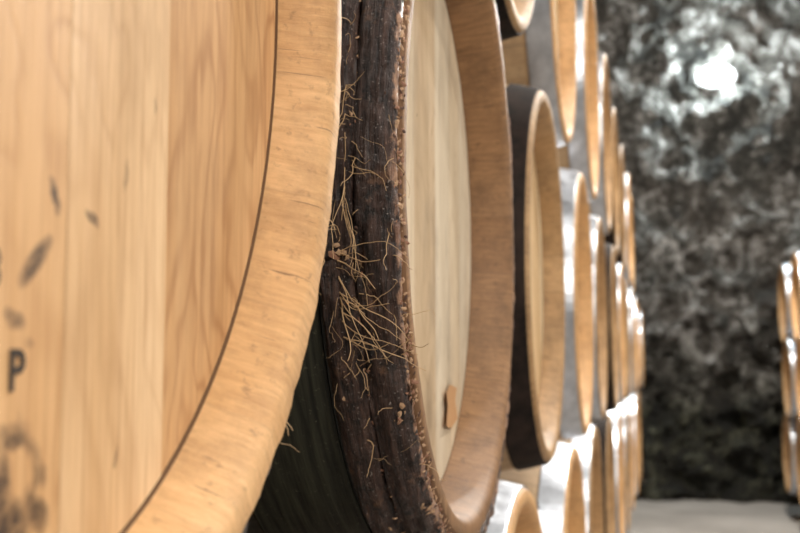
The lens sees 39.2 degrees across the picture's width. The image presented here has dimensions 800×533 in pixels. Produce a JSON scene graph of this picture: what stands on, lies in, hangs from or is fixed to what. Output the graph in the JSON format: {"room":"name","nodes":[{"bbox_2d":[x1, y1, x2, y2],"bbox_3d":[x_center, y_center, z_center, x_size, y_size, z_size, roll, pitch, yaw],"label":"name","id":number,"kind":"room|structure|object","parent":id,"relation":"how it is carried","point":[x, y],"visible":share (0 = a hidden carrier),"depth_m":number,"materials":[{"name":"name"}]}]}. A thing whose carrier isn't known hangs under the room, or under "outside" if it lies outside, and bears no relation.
{"room":"wine cellar","nodes":[
{"label":"wine cellar","id":0,"kind":"room"},
{"bbox_2d":[639,309,643,387],"bbox_3d":[1.210,0.576,7.840,0.950,0.640,0.640,-1,-5,13],"label":"wine barrel","id":1,"kind":"object","parent":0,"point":[640,310],"visible":0.12,"depth_m":7.56,"materials":[{"name":"beige wood"}]},
{"bbox_2d":[594,0,799,503],"bbox_3d":[1.859,-0.362,8.762,7.205,4.900,0.613,-1,-5,13],"label":"wall","id":2,"kind":"structure","parent":0,"point":[714,174],"depth_m":8.62,"materials":[{"name":"grey stone"}]},
{"bbox_2d":[695,65,735,88],"bbox_3d":[2.414,-1.461,8.599,0.306,0.180,0.080,-1,-5,13],"label":"lamp","id":3,"kind":"object","parent":2,"relation":"attached to","point":[712,77],"visible":1,"depth_m":8.58,"materials":[{"name":"white ceramic"}]},
{"bbox_2d":[628,499,799,532],"bbox_3d":[0.466,1.327,3.018,7.400,0.100,12.300,-1,-5,13],"label":"floor","id":4,"kind":"structure","parent":0,"point":[682,515],"depth_m":7.54,"materials":[{"name":"concrete"}]},
{"bbox_3d":[0.177,1.151,3.452,0.650,0.330,7.980,-1,-5,13],"label":"rack","id":5,"kind":"object","parent":4,"relation":"on","visible":0},
{"bbox_2d":[486,479,541,532],"bbox_3d":[-0.322,0.526,1.347,0.950,0.640,0.640,-1,-5,13],"label":"wine barrel","id":6,"kind":"object","parent":5,"relation":"on","point":[515,507],"visible":0.15,"depth_m":1.23,"materials":[{"name":"beige wood"}]},
{"bbox_2d":[501,83,564,471],"bbox_3d":[-0.245,0.023,1.735,0.950,0.640,0.640,-1,-5,13],"label":"wine barrel","id":7,"kind":"object","parent":6,"relation":"on","point":[538,341],"visible":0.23,"depth_m":1.66,"materials":[{"name":"beige wood"}]},
{"bbox_2d":[501,0,576,147],"bbox_3d":[-0.165,-0.480,2.123,0.950,0.646,0.646,-1,-6,13],"label":"wine barrel","id":8,"kind":"object","parent":7,"relation":"on","point":[544,57],"visible":0.2,"depth_m":1.83,"materials":[{"name":"beige wood"}]},
{"bbox_2d":[499,441,586,532],"bbox_3d":[-0.159,0.588,2.025,0.950,0.640,0.640,-1,-5,13],"label":"wine barrel","id":9,"kind":"object","parent":5,"relation":"on","point":[556,487],"visible":0.19,"depth_m":1.80,"materials":[{"name":"beige wood"}]},
{"bbox_2d":[558,168,593,439],"bbox_3d":[-0.081,0.085,2.413,0.950,0.647,0.647,-1,-6,13],"label":"wine barrel","id":10,"kind":"object","parent":9,"relation":"on","point":[579,316],"visible":0.15,"depth_m":2.18,"materials":[{"name":"beige wood"}]},
{"bbox_2d":[557,0,598,201],"bbox_3d":[0.001,-0.418,2.800,0.950,0.640,0.640,-1,-5,13],"label":"wine barrel","id":11,"kind":"object","parent":10,"relation":"on","point":[581,154],"visible":0.16,"depth_m":2.51,"materials":[{"name":"beige wood"}]},
{"bbox_2d":[558,424,603,532],"bbox_3d":[-0.004,0.649,2.704,0.950,0.640,0.640,-1,-5,13],"label":"wine barrel","id":12,"kind":"object","parent":5,"relation":"on","point":[588,446],"visible":0.18,"depth_m":2.54,"materials":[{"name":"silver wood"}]},
{"bbox_2d":[589,215,607,422],"bbox_3d":[0.077,0.146,3.092,0.950,0.640,0.640,-1,-5,13],"label":"wine barrel","id":13,"kind":"object","parent":12,"relation":"on","point":[600,365],"visible":0.09,"depth_m":3.06,"materials":[{"name":"brown wood"}]},
{"bbox_2d":[588,52,611,234],"bbox_3d":[0.163,-0.357,3.478,0.950,0.640,0.640,-1,-5,13],"label":"wine barrel","id":14,"kind":"object","parent":13,"relation":"on","point":[601,207],"visible":0.13,"depth_m":3.23,"materials":[{"name":"brown wood"}]},
{"bbox_2d":[590,413,615,532],"bbox_3d":[0.157,0.711,3.383,0.950,0.640,0.640,-1,-5,13],"label":"wine barrel","id":15,"kind":"object","parent":5,"relation":"on","point":[605,426],"visible":0.16,"depth_m":3.23,"materials":[{"name":"beige wood"}]},
{"bbox_2d":[604,243,618,411],"bbox_3d":[0.242,0.207,3.769,0.950,0.644,0.644,-1,-5,13],"label":"wine barrel","id":16,"kind":"object","parent":15,"relation":"on","point":[610,253],"visible":0.16,"depth_m":3.52,"materials":[{"name":"beige wood"}]},
{"bbox_2d":[604,106,619,256],"bbox_3d":[0.320,-0.296,4.158,0.950,0.640,0.640,-1,-5,13],"label":"wine barrel","id":17,"kind":"object","parent":16,"relation":"on","point":[613,238],"visible":0.09,"depth_m":4.13,"materials":[{"name":"beige wood"}]},
{"bbox_2d":[606,406,624,532],"bbox_3d":[0.320,0.772,4.061,0.950,0.653,0.653,-1,-4,13],"label":"wine barrel","id":18,"kind":"object","parent":5,"relation":"on","point":[616,415],"visible":0.16,"depth_m":3.87,"materials":[{"name":"beige wood"}]},
{"bbox_2d":[617,263,625,404],"bbox_3d":[0.401,0.269,4.448,0.950,0.640,0.640,-1,-5,13],"label":"wine barrel","id":19,"kind":"object","parent":18,"relation":"on","point":[621,304],"visible":0.1,"depth_m":4.40,"materials":[{"name":"beige wood"}]},
{"bbox_2d":[618,400,629,532],"bbox_3d":[0.480,0.834,4.740,0.950,0.644,0.644,-1,-6,13],"label":"wine barrel","id":20,"kind":"object","parent":5,"relation":"on","point":[625,414],"visible":0.11,"depth_m":4.57,"materials":[{"name":"brown wood"}]},
{"bbox_2d":[623,277,629,398],"bbox_3d":[0.558,0.330,5.128,0.950,0.640,0.640,-1,-5,13],"label":"wine barrel","id":21,"kind":"object","parent":20,"relation":"on","point":[626,298],"visible":0.07,"depth_m":5.17,"materials":[{"name":"beige wood"}]},
{"bbox_2d":[616,144,625,272],"bbox_3d":[0.481,-0.234,4.836,0.950,0.640,0.640,-1,-5,13],"label":"wine barrel","id":22,"kind":"object","parent":21,"relation":"on","point":[621,258],"visible":0.09,"depth_m":4.60,"materials":[{"name":"beige wood"}]},
{"bbox_2d":[623,172,631,284],"bbox_3d":[0.646,-0.173,5.513,0.950,0.640,0.640,-1,-5,13],"label":"wine barrel","id":23,"kind":"object","parent":21,"relation":"on","point":[627,274],"visible":0.14,"depth_m":5.26,"materials":[{"name":"beige wood"}]},
{"bbox_2d":[625,396,634,511],"bbox_3d":[0.640,0.895,5.418,0.950,0.640,0.640,-1,-5,13],"label":"wine barrel","id":24,"kind":"object","parent":5,"relation":"on","point":[629,400],"visible":0.11,"depth_m":5.27,"materials":[{"name":"beige wood"}]},
{"bbox_2d":[628,288,634,395],"bbox_3d":[0.724,0.392,5.805,0.950,0.640,0.640,-1,-5,13],"label":"wine barrel","id":25,"kind":"object","parent":24,"relation":"on","point":[630,291],"visible":0.13,"depth_m":5.55,"materials":[{"name":"brown wood"}]},
{"bbox_2d":[628,194,633,292],"bbox_3d":[0.800,-0.111,6.194,0.950,0.640,0.640,-1,-5,13],"label":"wine barrel","id":26,"kind":"object","parent":25,"relation":"on","point":[631,285],"visible":0.09,"depth_m":6.29,"materials":[{"name":"brown wood"}]},
{"bbox_2d":[631,393,638,495],"bbox_3d":[0.806,0.956,6.096,0.950,0.640,0.640,-1,-5,13],"label":"wine barrel","id":27,"kind":"object","parent":5,"relation":"on","point":[634,397],"visible":0.16,"depth_m":5.83,"materials":[{"name":"beige wood"}]},
{"bbox_2d":[633,297,638,392],"bbox_3d":[0.886,0.453,6.483,0.950,0.640,0.640,-1,-5,13],"label":"wine barrel","id":28,"kind":"object","parent":27,"relation":"on","point":[634,298],"visible":0.06,"depth_m":6.27,"materials":[{"name":"beige wood"}]},
{"bbox_2d":[636,390,641,482],"bbox_3d":[0.967,1.018,6.774,0.950,0.640,0.640,-1,-5,13],"label":"wine barrel","id":29,"kind":"object","parent":5,"relation":"on","point":[638,392],"visible":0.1,"depth_m":6.62,"materials":[{"name":"beige wood"}]},
{"bbox_2d":[637,304,640,389],"bbox_3d":[1.043,0.514,7.163,0.950,0.640,0.640,-1,-5,13],"label":"wine barrel","id":30,"kind":"object","parent":29,"relation":"on","point":[637,304],"visible":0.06,"depth_m":7.23,"materials":[{"name":"beige wood"}]},
{"bbox_3d":[-0.481,0.466,0.678,0.950,0.640,0.640,-1,-9,13],"label":"wine barrel","id":31,"kind":"object","parent":5,"relation":"on","visible":0},
{"bbox_2d":[0,0,341,532],"bbox_3d":[-0.552,-0.134,0.403,0.953,0.640,0.640,-1,-5,13],"label":"wine barrel","id":32,"kind":"object","parent":31,"relation":"on","point":[167,167],"visible":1,"depth_m":0.40,"materials":[{"name":"brown wood"}]},
{"bbox_2d":[246,0,514,532],"bbox_3d":[-0.392,-0.035,1.053,0.969,0.640,0.640,-1,-5,13],"label":"wine barrel","id":33,"kind":"object","parent":31,"relation":"on","point":[398,416],"visible":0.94,"depth_m":0.77,"materials":[{"name":"oak"},{"name":"pale oak"},{"name":"soil with roots"}]},
{"bbox_2d":[495,0,533,40],"bbox_3d":[-0.331,-0.531,1.398,0.950,0.640,0.640,-1,-5,13],"label":"wine barrel","id":34,"kind":"object","parent":33,"relation":"on","point":[514,16],"visible":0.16,"depth_m":1.29,"materials":[{"name":"beige wood"}]},
{"bbox_3d":[2.865,1.514,6.592,0.650,0.173,2.350,-1,-5,13],"label":"rack","id":35,"kind":"object","parent":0,"visible":0},
{"bbox_2d":[782,412,798,494],"bbox_3d":[3.040,1.230,7.375,0.950,0.640,0.640,-1,-5,13],"label":"wine barrel","id":36,"kind":"object","parent":35,"relation":"on","point":[789,426],"visible":0.78,"depth_m":7.56,"materials":[{"name":"brown wood"}]},
{"bbox_2d":[782,336,798,420],"bbox_3d":[3.010,0.725,7.289,0.950,0.654,0.654,-1,-7,13],"label":"wine barrel","id":37,"kind":"object","parent":36,"relation":"on","point":[789,348],"visible":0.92,"depth_m":7.35,"materials":[{"name":"brown wood"}]},
{"bbox_2d":[778,262,793,342],"bbox_3d":[3.040,0.244,7.465,0.950,0.640,0.640,-1,-5,13],"label":"wine barrel","id":38,"kind":"object","parent":37,"relation":"on","point":[784,304],"visible":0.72,"depth_m":7.65,"materials":[{"name":"brown wood"}]},
{"bbox_2d":[795,418,799,499],"bbox_3d":[2.866,1.162,6.628,0.950,0.640,0.640,-1,-5,13],"label":"wine barrel","id":39,"kind":"object","parent":35,"relation":"on","point":[797,436],"visible":0.99,"depth_m":6.95,"materials":[{"name":"brown wood"}]},
{"bbox_2d":[795,334,799,417],"bbox_3d":[2.836,0.657,6.542,0.950,0.640,0.640,-1,-5,13],"label":"wine barrel","id":40,"kind":"object","parent":39,"relation":"on","point":[797,355],"visible":1,"depth_m":6.87,"materials":[{"name":"beige wood"}]},
{"bbox_2d":[790,252,799,340],"bbox_3d":[2.866,0.176,6.718,0.950,0.653,0.653,-1,-6,13],"label":"wine barrel","id":41,"kind":"object","parent":40,"relation":"on","point":[795,265],"visible":0.98,"depth_m":6.99,"materials":[{"name":"beige wood"}]}
]}

